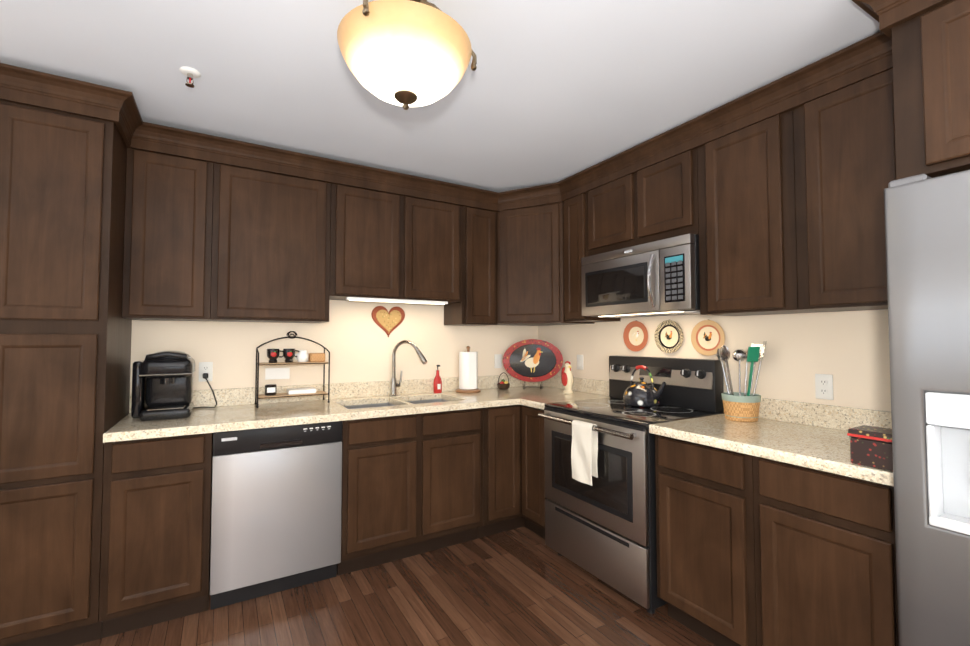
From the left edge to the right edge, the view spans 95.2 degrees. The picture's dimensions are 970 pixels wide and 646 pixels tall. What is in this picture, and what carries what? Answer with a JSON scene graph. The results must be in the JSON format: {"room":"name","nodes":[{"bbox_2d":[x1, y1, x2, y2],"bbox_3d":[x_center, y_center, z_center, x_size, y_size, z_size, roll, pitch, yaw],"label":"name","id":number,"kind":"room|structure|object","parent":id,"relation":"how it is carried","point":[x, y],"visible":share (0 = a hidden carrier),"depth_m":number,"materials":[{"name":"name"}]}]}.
{"room":"kitchen","nodes":[
{"label":"kitchen","id":0,"kind":"room"},
{"bbox_2d":[129,300,537,412],"bbox_3d":[-1.540,0.199,2.764,4.800,2.440,0.100,1,-2,-31],"label":"wall","id":1,"kind":"structure","parent":0,"point":[355,340],"depth_m":3.03,"materials":[{"name":"paint"}]},
{"bbox_2d":[122,148,213,320],"bbox_3d":[-1.719,-0.478,2.435,0.373,0.920,0.322,1,-2,-31],"label":"upper cabinet","id":2,"kind":"object","parent":1,"relation":"attached to","point":[167,267],"visible":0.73,"depth_m":2.30,"materials":[{"name":"brown wood"}]},
{"bbox_2d":[199,362,212,381],"bbox_3d":[-1.658,0.289,2.626,0.070,0.115,0.010,1,-2,-31],"label":"electrical outlet","id":3,"kind":"object","parent":1,"relation":"attached to","point":[205,367],"visible":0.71,"depth_m":2.62,"materials":[{"name":"white plastic"}]},
{"bbox_2d":[210,163,330,322],"bbox_3d":[-1.291,-0.469,2.688,0.618,0.920,0.322,1,-2,-31],"label":"upper cabinet","id":4,"kind":"object","parent":1,"relation":"attached to","point":[270,247],"visible":0.83,"depth_m":2.54,"materials":[{"name":"brown wood"}]},
{"bbox_2d":[371,306,404,336],"bbox_3d":[-0.697,-0.009,3.200,0.248,0.226,0.020,1,-2,-31],"label":"heart decoration","id":5,"kind":"object","parent":1,"relation":"attached to","point":[387,322],"visible":1,"depth_m":3.19,"materials":[{"name":"brown"}]},
{"bbox_2d":[329,183,461,304],"bbox_3d":[-0.632,-0.524,3.082,0.911,0.780,0.322,1,-2,-31],"label":"upper cabinet","id":6,"kind":"object","parent":1,"relation":"attached to","point":[390,247],"visible":0.9,"depth_m":2.91,"materials":[{"name":"brown wood"}]},
{"bbox_2d":[444,206,496,325],"bbox_3d":[-0.108,-0.444,3.389,0.302,0.920,0.322,1,-2,-31],"label":"upper cabinet","id":7,"kind":"object","parent":1,"relation":"attached to","point":[477,306],"visible":0.81,"depth_m":3.25,"materials":[{"name":"brown wood"}]},
{"bbox_2d":[494,354,501,367],"bbox_3d":[0.110,0.317,3.675,0.070,0.115,0.009,1,-2,-31],"label":"electrical outlet","id":8,"kind":"object","parent":1,"relation":"attached to","point":[497,360],"visible":1,"depth_m":3.67,"materials":[{"name":"white plastic"}]},
{"bbox_2d":[75,526,715,645],"bbox_3d":[0.067,1.351,0.012,4.800,0.060,6.400,1,-2,-31],"label":"floor","id":9,"kind":"structure","parent":0,"point":[523,586],"depth_m":2.14,"materials":[{"name":"brown wood"}]},
{"bbox_2d":[0,100,131,645],"bbox_3d":[-1.991,0.222,2.071,0.436,2.345,0.628,1,-2,-31],"label":"pantry cabinet","id":10,"kind":"object","parent":9,"relation":"on","point":[65,344],"visible":0.94,"depth_m":1.84,"materials":[{"name":"brown wood"}]},
{"bbox_2d":[99,433,212,637],"bbox_3d":[-1.630,0.964,2.258,0.398,0.876,0.628,1,-2,-31],"label":"base cabinet","id":11,"kind":"object","parent":9,"relation":"on","point":[156,532],"visible":0.92,"depth_m":1.99,"materials":[{"name":"brown wood"}]},
{"bbox_2d":[210,421,342,609],"bbox_3d":[-1.192,0.972,2.509,0.602,0.871,0.626,1,-2,-31],"label":"dishwasher","id":12,"kind":"object","parent":9,"relation":"on","point":[276,510],"visible":0.96,"depth_m":2.23,"materials":[{"name":"silver metal"}]},
{"bbox_2d":[337,408,482,575],"bbox_3d":[-0.547,0.987,2.899,0.896,0.876,0.628,1,-2,-31],"label":"base cabinet","id":13,"kind":"object","parent":9,"relation":"on","point":[412,484],"visible":0.79,"depth_m":2.61,"materials":[{"name":"brown wood"}]},
{"bbox_2d":[477,404,546,538],"bbox_3d":[0.304,0.999,3.240,0.910,0.876,0.910,1,-2,-31],"label":"base cabinet","id":14,"kind":"object","parent":9,"relation":"on","point":[513,471],"visible":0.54,"depth_m":2.93,"materials":[{"name":"brown wood"}]},
{"bbox_2d":[103,340,574,442],"bbox_3d":[-0.580,0.458,2.879,2.817,0.693,0.662,1,-2,-31],"label":"countertop","id":15,"kind":"structure","parent":14,"relation":"on","point":[235,409],"depth_m":2.68,"materials":[{"name":"stone"}]},
{"bbox_2d":[131,351,216,420],"bbox_3d":[-1.651,0.318,2.377,0.368,0.342,0.424,1,-2,-31],"label":"coffee maker","id":16,"kind":"object","parent":15,"relation":"on","point":[162,385],"visible":1,"depth_m":2.23,"materials":[{"name":"black plastic"}]},
{"bbox_2d":[254,331,329,407],"bbox_3d":[-1.197,0.276,2.762,0.413,0.454,0.173,1,-2,-31],"label":"shelf","id":17,"kind":"object","parent":15,"relation":"on","point":[302,356],"visible":0.98,"depth_m":2.75,"materials":[{"name":"black metal"}]},
{"bbox_2d":[389,340,427,396],"bbox_3d":[-0.542,0.318,3.108,0.202,0.395,0.244,1,-2,-31],"label":"faucet","id":18,"kind":"object","parent":15,"relation":"on","point":[397,388],"depth_m":3.15,"materials":[{"name":"silver metal"}]},
{"bbox_2d":[433,365,441,392],"bbox_3d":[-0.351,0.417,3.301,0.066,0.210,0.053,1,-2,-31],"label":"soap bottle","id":19,"kind":"object","parent":15,"relation":"on","point":[437,385],"visible":1,"depth_m":3.29,"materials":[{"name":"red plastic"}]},
{"bbox_2d":[456,346,480,392],"bbox_3d":[-0.128,0.350,3.388,0.196,0.350,0.196,1,-2,-31],"label":"paper towel holder","id":20,"kind":"object","parent":15,"relation":"on","point":[468,371],"visible":1,"depth_m":3.33,"materials":[{"name":"white paper"}]},
{"bbox_2d":[497,372,509,388],"bbox_3d":[0.150,0.466,3.572,0.110,0.133,0.083,1,-2,-31],"label":"basket","id":21,"kind":"object","parent":15,"relation":"on","point":[503,384],"visible":1,"depth_m":3.55,"materials":[{"name":"brown wicker"}]},
{"bbox_2d":[503,339,562,388],"bbox_3d":[0.383,0.331,3.573,0.354,0.401,0.354,1,-2,-31],"label":"platter","id":22,"kind":"object","parent":15,"relation":"on","point":[532,360],"visible":1,"depth_m":3.58,"materials":[{"name":"black ceramic"}]},
{"bbox_2d":[561,361,573,393],"bbox_3d":[0.611,0.402,3.287,0.081,0.239,0.120,1,-2,-31],"label":"rooster figurine","id":23,"kind":"object","parent":15,"relation":"on","point":[567,378],"visible":1,"depth_m":3.25,"materials":[{"name":"beige ceramic"}]},
{"bbox_2d":[519,377,608,409],"bbox_3d":[0.588,0.482,3.037,0.646,0.141,0.257,1,-2,-31],"label":"countertop","id":24,"kind":"structure","parent":14,"relation":"on","point":[532,395],"depth_m":3.25,"materials":[{"name":"stone"}]},
{"bbox_2d":[538,355,723,613],"bbox_3d":[0.801,0.809,2.548,0.731,1.204,0.767,1,-2,-31],"label":"range","id":25,"kind":"object","parent":9,"relation":"on","point":[600,500],"visible":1,"depth_m":2.38,"materials":[{"name":"silver metal"}]},
{"bbox_2d":[571,419,597,485],"bbox_3d":[0.527,0.682,2.351,0.054,0.313,0.151,1,-2,-31],"label":"oven towel","id":26,"kind":"object","parent":25,"relation":"hanging from","point":[584,448],"depth_m":2.32,"materials":[{"name":"fabric"}]},
{"bbox_2d":[623,365,665,407],"bbox_3d":[0.957,0.373,2.635,0.216,0.240,0.276,1,-2,-31],"label":"tea kettle","id":27,"kind":"object","parent":25,"relation":"on","point":[649,388],"depth_m":2.62,"materials":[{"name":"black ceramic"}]},
{"bbox_2d":[655,434,756,645],"bbox_3d":[1.176,0.956,2.047,0.628,0.876,0.450,1,-2,-31],"label":"base cabinet","id":28,"kind":"object","parent":9,"relation":"on","point":[705,544],"visible":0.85,"depth_m":1.86,"materials":[{"name":"brown wood"}]},
{"bbox_2d":[753,456,898,645],"bbox_3d":[1.405,0.942,1.661,0.628,0.876,0.443,1,-2,-31],"label":"base cabinet","id":29,"kind":"object","parent":9,"relation":"on","point":[825,561],"visible":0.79,"depth_m":1.50,"materials":[{"name":"brown wood"}]},
{"bbox_2d":[649,398,893,485],"bbox_3d":[1.285,0.439,1.863,0.646,0.141,0.912,1,-2,-31],"label":"countertop","id":30,"kind":"structure","parent":29,"relation":"on","point":[810,435],"depth_m":1.87,"materials":[{"name":"stone"}]},
{"bbox_2d":[717,341,766,421],"bbox_3d":[1.290,0.287,2.217,0.263,0.392,0.241,1,-2,-31],"label":"utensil basket","id":31,"kind":"object","parent":30,"relation":"on","point":[739,406],"visible":1,"depth_m":2.17,"materials":[{"name":"beige wicker"}]},
{"bbox_2d":[847,425,892,470],"bbox_3d":[1.265,0.398,1.409,0.119,0.112,0.139,1,-2,-31],"label":"decorative box","id":32,"kind":"object","parent":30,"relation":"on","point":[870,446],"visible":0.56,"depth_m":1.39,"materials":[{"name":"paint"}]},
{"bbox_2d":[884,169,969,645],"bbox_3d":[1.650,0.474,1.014,0.828,1.764,0.897,1,-2,-31],"label":"refrigerator","id":33,"kind":"object","parent":9,"relation":"on","point":[927,227],"visible":1,"depth_m":1.16,"materials":[{"name":"grey metal"}]},
{"bbox_2d":[0,0,879,192],"bbox_3d":[0.067,-1.128,0.101,4.800,0.020,6.400,1,-2,-31],"label":"ceiling","id":34,"kind":"structure","parent":0,"point":[545,92],"depth_m":1.83,"materials":[{"name":"paint"}]},
{"bbox_2d":[179,67,200,87],"bbox_3d":[-1.236,-1.024,1.855,0.076,0.059,0.076,1,-2,-31],"label":"sprinkler","id":35,"kind":"object","parent":34,"relation":"attached to","point":[190,73],"visible":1,"depth_m":1.85,"materials":[{"name":"white metal"}]},
{"bbox_2d":[337,0,476,109],"bbox_3d":[-0.254,-0.874,1.423,0.425,0.390,0.436,1,-2,-31],"label":"ceiling light","id":36,"kind":"object","parent":34,"relation":"attached to","point":[405,54],"visible":1,"depth_m":1.29,"materials":[{"name":"beige glass"}]},
{"bbox_2d":[0,0,950,211],"bbox_3d":[-0.089,-0.985,1.372,2.955,0.140,3.236,1,-2,-31],"label":"crown molding","id":37,"kind":"structure","parent":34,"relation":"attached to","point":[867,57],"depth_m":2.22,"materials":[{"name":"brown wood"}]},
{"bbox_2d":[538,309,890,411],"bbox_3d":[2.114,0.143,1.212,0.100,2.440,6.300,1,-2,-31],"label":"wall","id":38,"kind":"structure","parent":0,"point":[848,351],"depth_m":2.17,"materials":[{"name":"paint"}]},
{"bbox_2d":[497,202,594,325],"bbox_3d":[0.380,-0.445,3.462,0.606,0.911,0.696,1,-2,-31],"label":"upper cabinet","id":39,"kind":"object","parent":38,"relation":"attached to","point":[530,289],"visible":0.69,"depth_m":3.24,"materials":[{"name":"brown wood"}]},
{"bbox_2d":[577,355,582,369],"bbox_3d":[0.735,0.303,3.424,0.009,0.115,0.070,1,-2,-31],"label":"electrical outlet","id":40,"kind":"object","parent":38,"relation":"attached to","point":[579,362],"visible":1,"depth_m":3.42,"materials":[{"name":"white plastic"}]},
{"bbox_2d":[563,192,620,321],"bbox_3d":[0.744,-0.462,3.126,0.322,0.902,0.248,1,-2,-31],"label":"upper cabinet","id":41,"kind":"object","parent":38,"relation":"attached to","point":[575,229],"visible":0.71,"depth_m":3.04,"materials":[{"name":"brown wood"}]},
{"bbox_2d":[623,320,647,351],"bbox_3d":[1.009,0.086,2.955,0.018,0.209,0.204,1,-2,-31],"label":"decorative plate","id":42,"kind":"object","parent":38,"relation":"attached to","point":[635,335],"visible":1,"depth_m":2.96,"materials":[{"name":"orange ceramic"}]},
{"bbox_2d":[588,148,698,255],"bbox_3d":[1.011,-0.685,2.684,0.322,0.489,0.793,1,-2,-31],"label":"upper cabinet","id":43,"kind":"object","parent":38,"relation":"attached to","point":[655,202],"visible":0.73,"depth_m":2.53,"materials":[{"name":"brown wood"}]},
{"bbox_2d":[581,233,699,317],"bbox_3d":[0.966,-0.243,2.642,0.423,0.392,0.789,1,-2,-31],"label":"over-the-range microwave","id":44,"kind":"object","parent":43,"relation":"attached to","point":[659,278],"visible":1,"depth_m":2.47,"materials":[{"name":"silver metal"}]},
{"bbox_2d":[654,319,682,352],"bbox_3d":[1.139,0.082,2.736,0.018,0.209,0.204,1,-2,-31],"label":"decorative plate","id":45,"kind":"object","parent":38,"relation":"attached to","point":[668,336],"visible":1,"depth_m":2.73,"materials":[{"name":"beige ceramic"}]},
{"bbox_2d":[691,319,724,355],"bbox_3d":[1.269,0.082,2.516,0.018,0.209,0.204,1,-2,-31],"label":"decorative plate","id":46,"kind":"object","parent":38,"relation":"attached to","point":[708,337],"visible":1,"depth_m":2.52,"materials":[{"name":"brown ceramic"}]},
{"bbox_2d":[697,110,826,315],"bbox_3d":[1.327,-0.498,2.144,0.322,0.902,0.443,1,-2,-31],"label":"upper cabinet","id":47,"kind":"object","parent":38,"relation":"attached to","point":[747,226],"visible":0.75,"depth_m":2.03,"materials":[{"name":"brown wood"}]},
{"bbox_2d":[815,374,832,399],"bbox_3d":[1.558,0.293,2.034,0.010,0.115,0.070,1,-2,-31],"label":"electrical outlet","id":48,"kind":"object","parent":38,"relation":"attached to","point":[823,386],"visible":1,"depth_m":2.03,"materials":[{"name":"white plastic"}]},
{"bbox_2d":[793,68,896,311],"bbox_3d":[1.546,-0.511,1.775,0.322,0.902,0.411,1,-2,-31],"label":"upper cabinet","id":49,"kind":"object","parent":38,"relation":"attached to","point":[845,156],"visible":0.56,"depth_m":1.72,"materials":[{"name":"brown wood"}]},
{"bbox_2d":[891,0,969,179],"bbox_3d":[1.765,0.186,1.080,0.628,2.345,0.956,1,-2,-31],"label":"upper cabinet","id":50,"kind":"object","parent":38,"relation":"attached to","point":[931,64],"visible":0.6,"depth_m":1.28,"materials":[{"name":"brown wood"}]}
]}

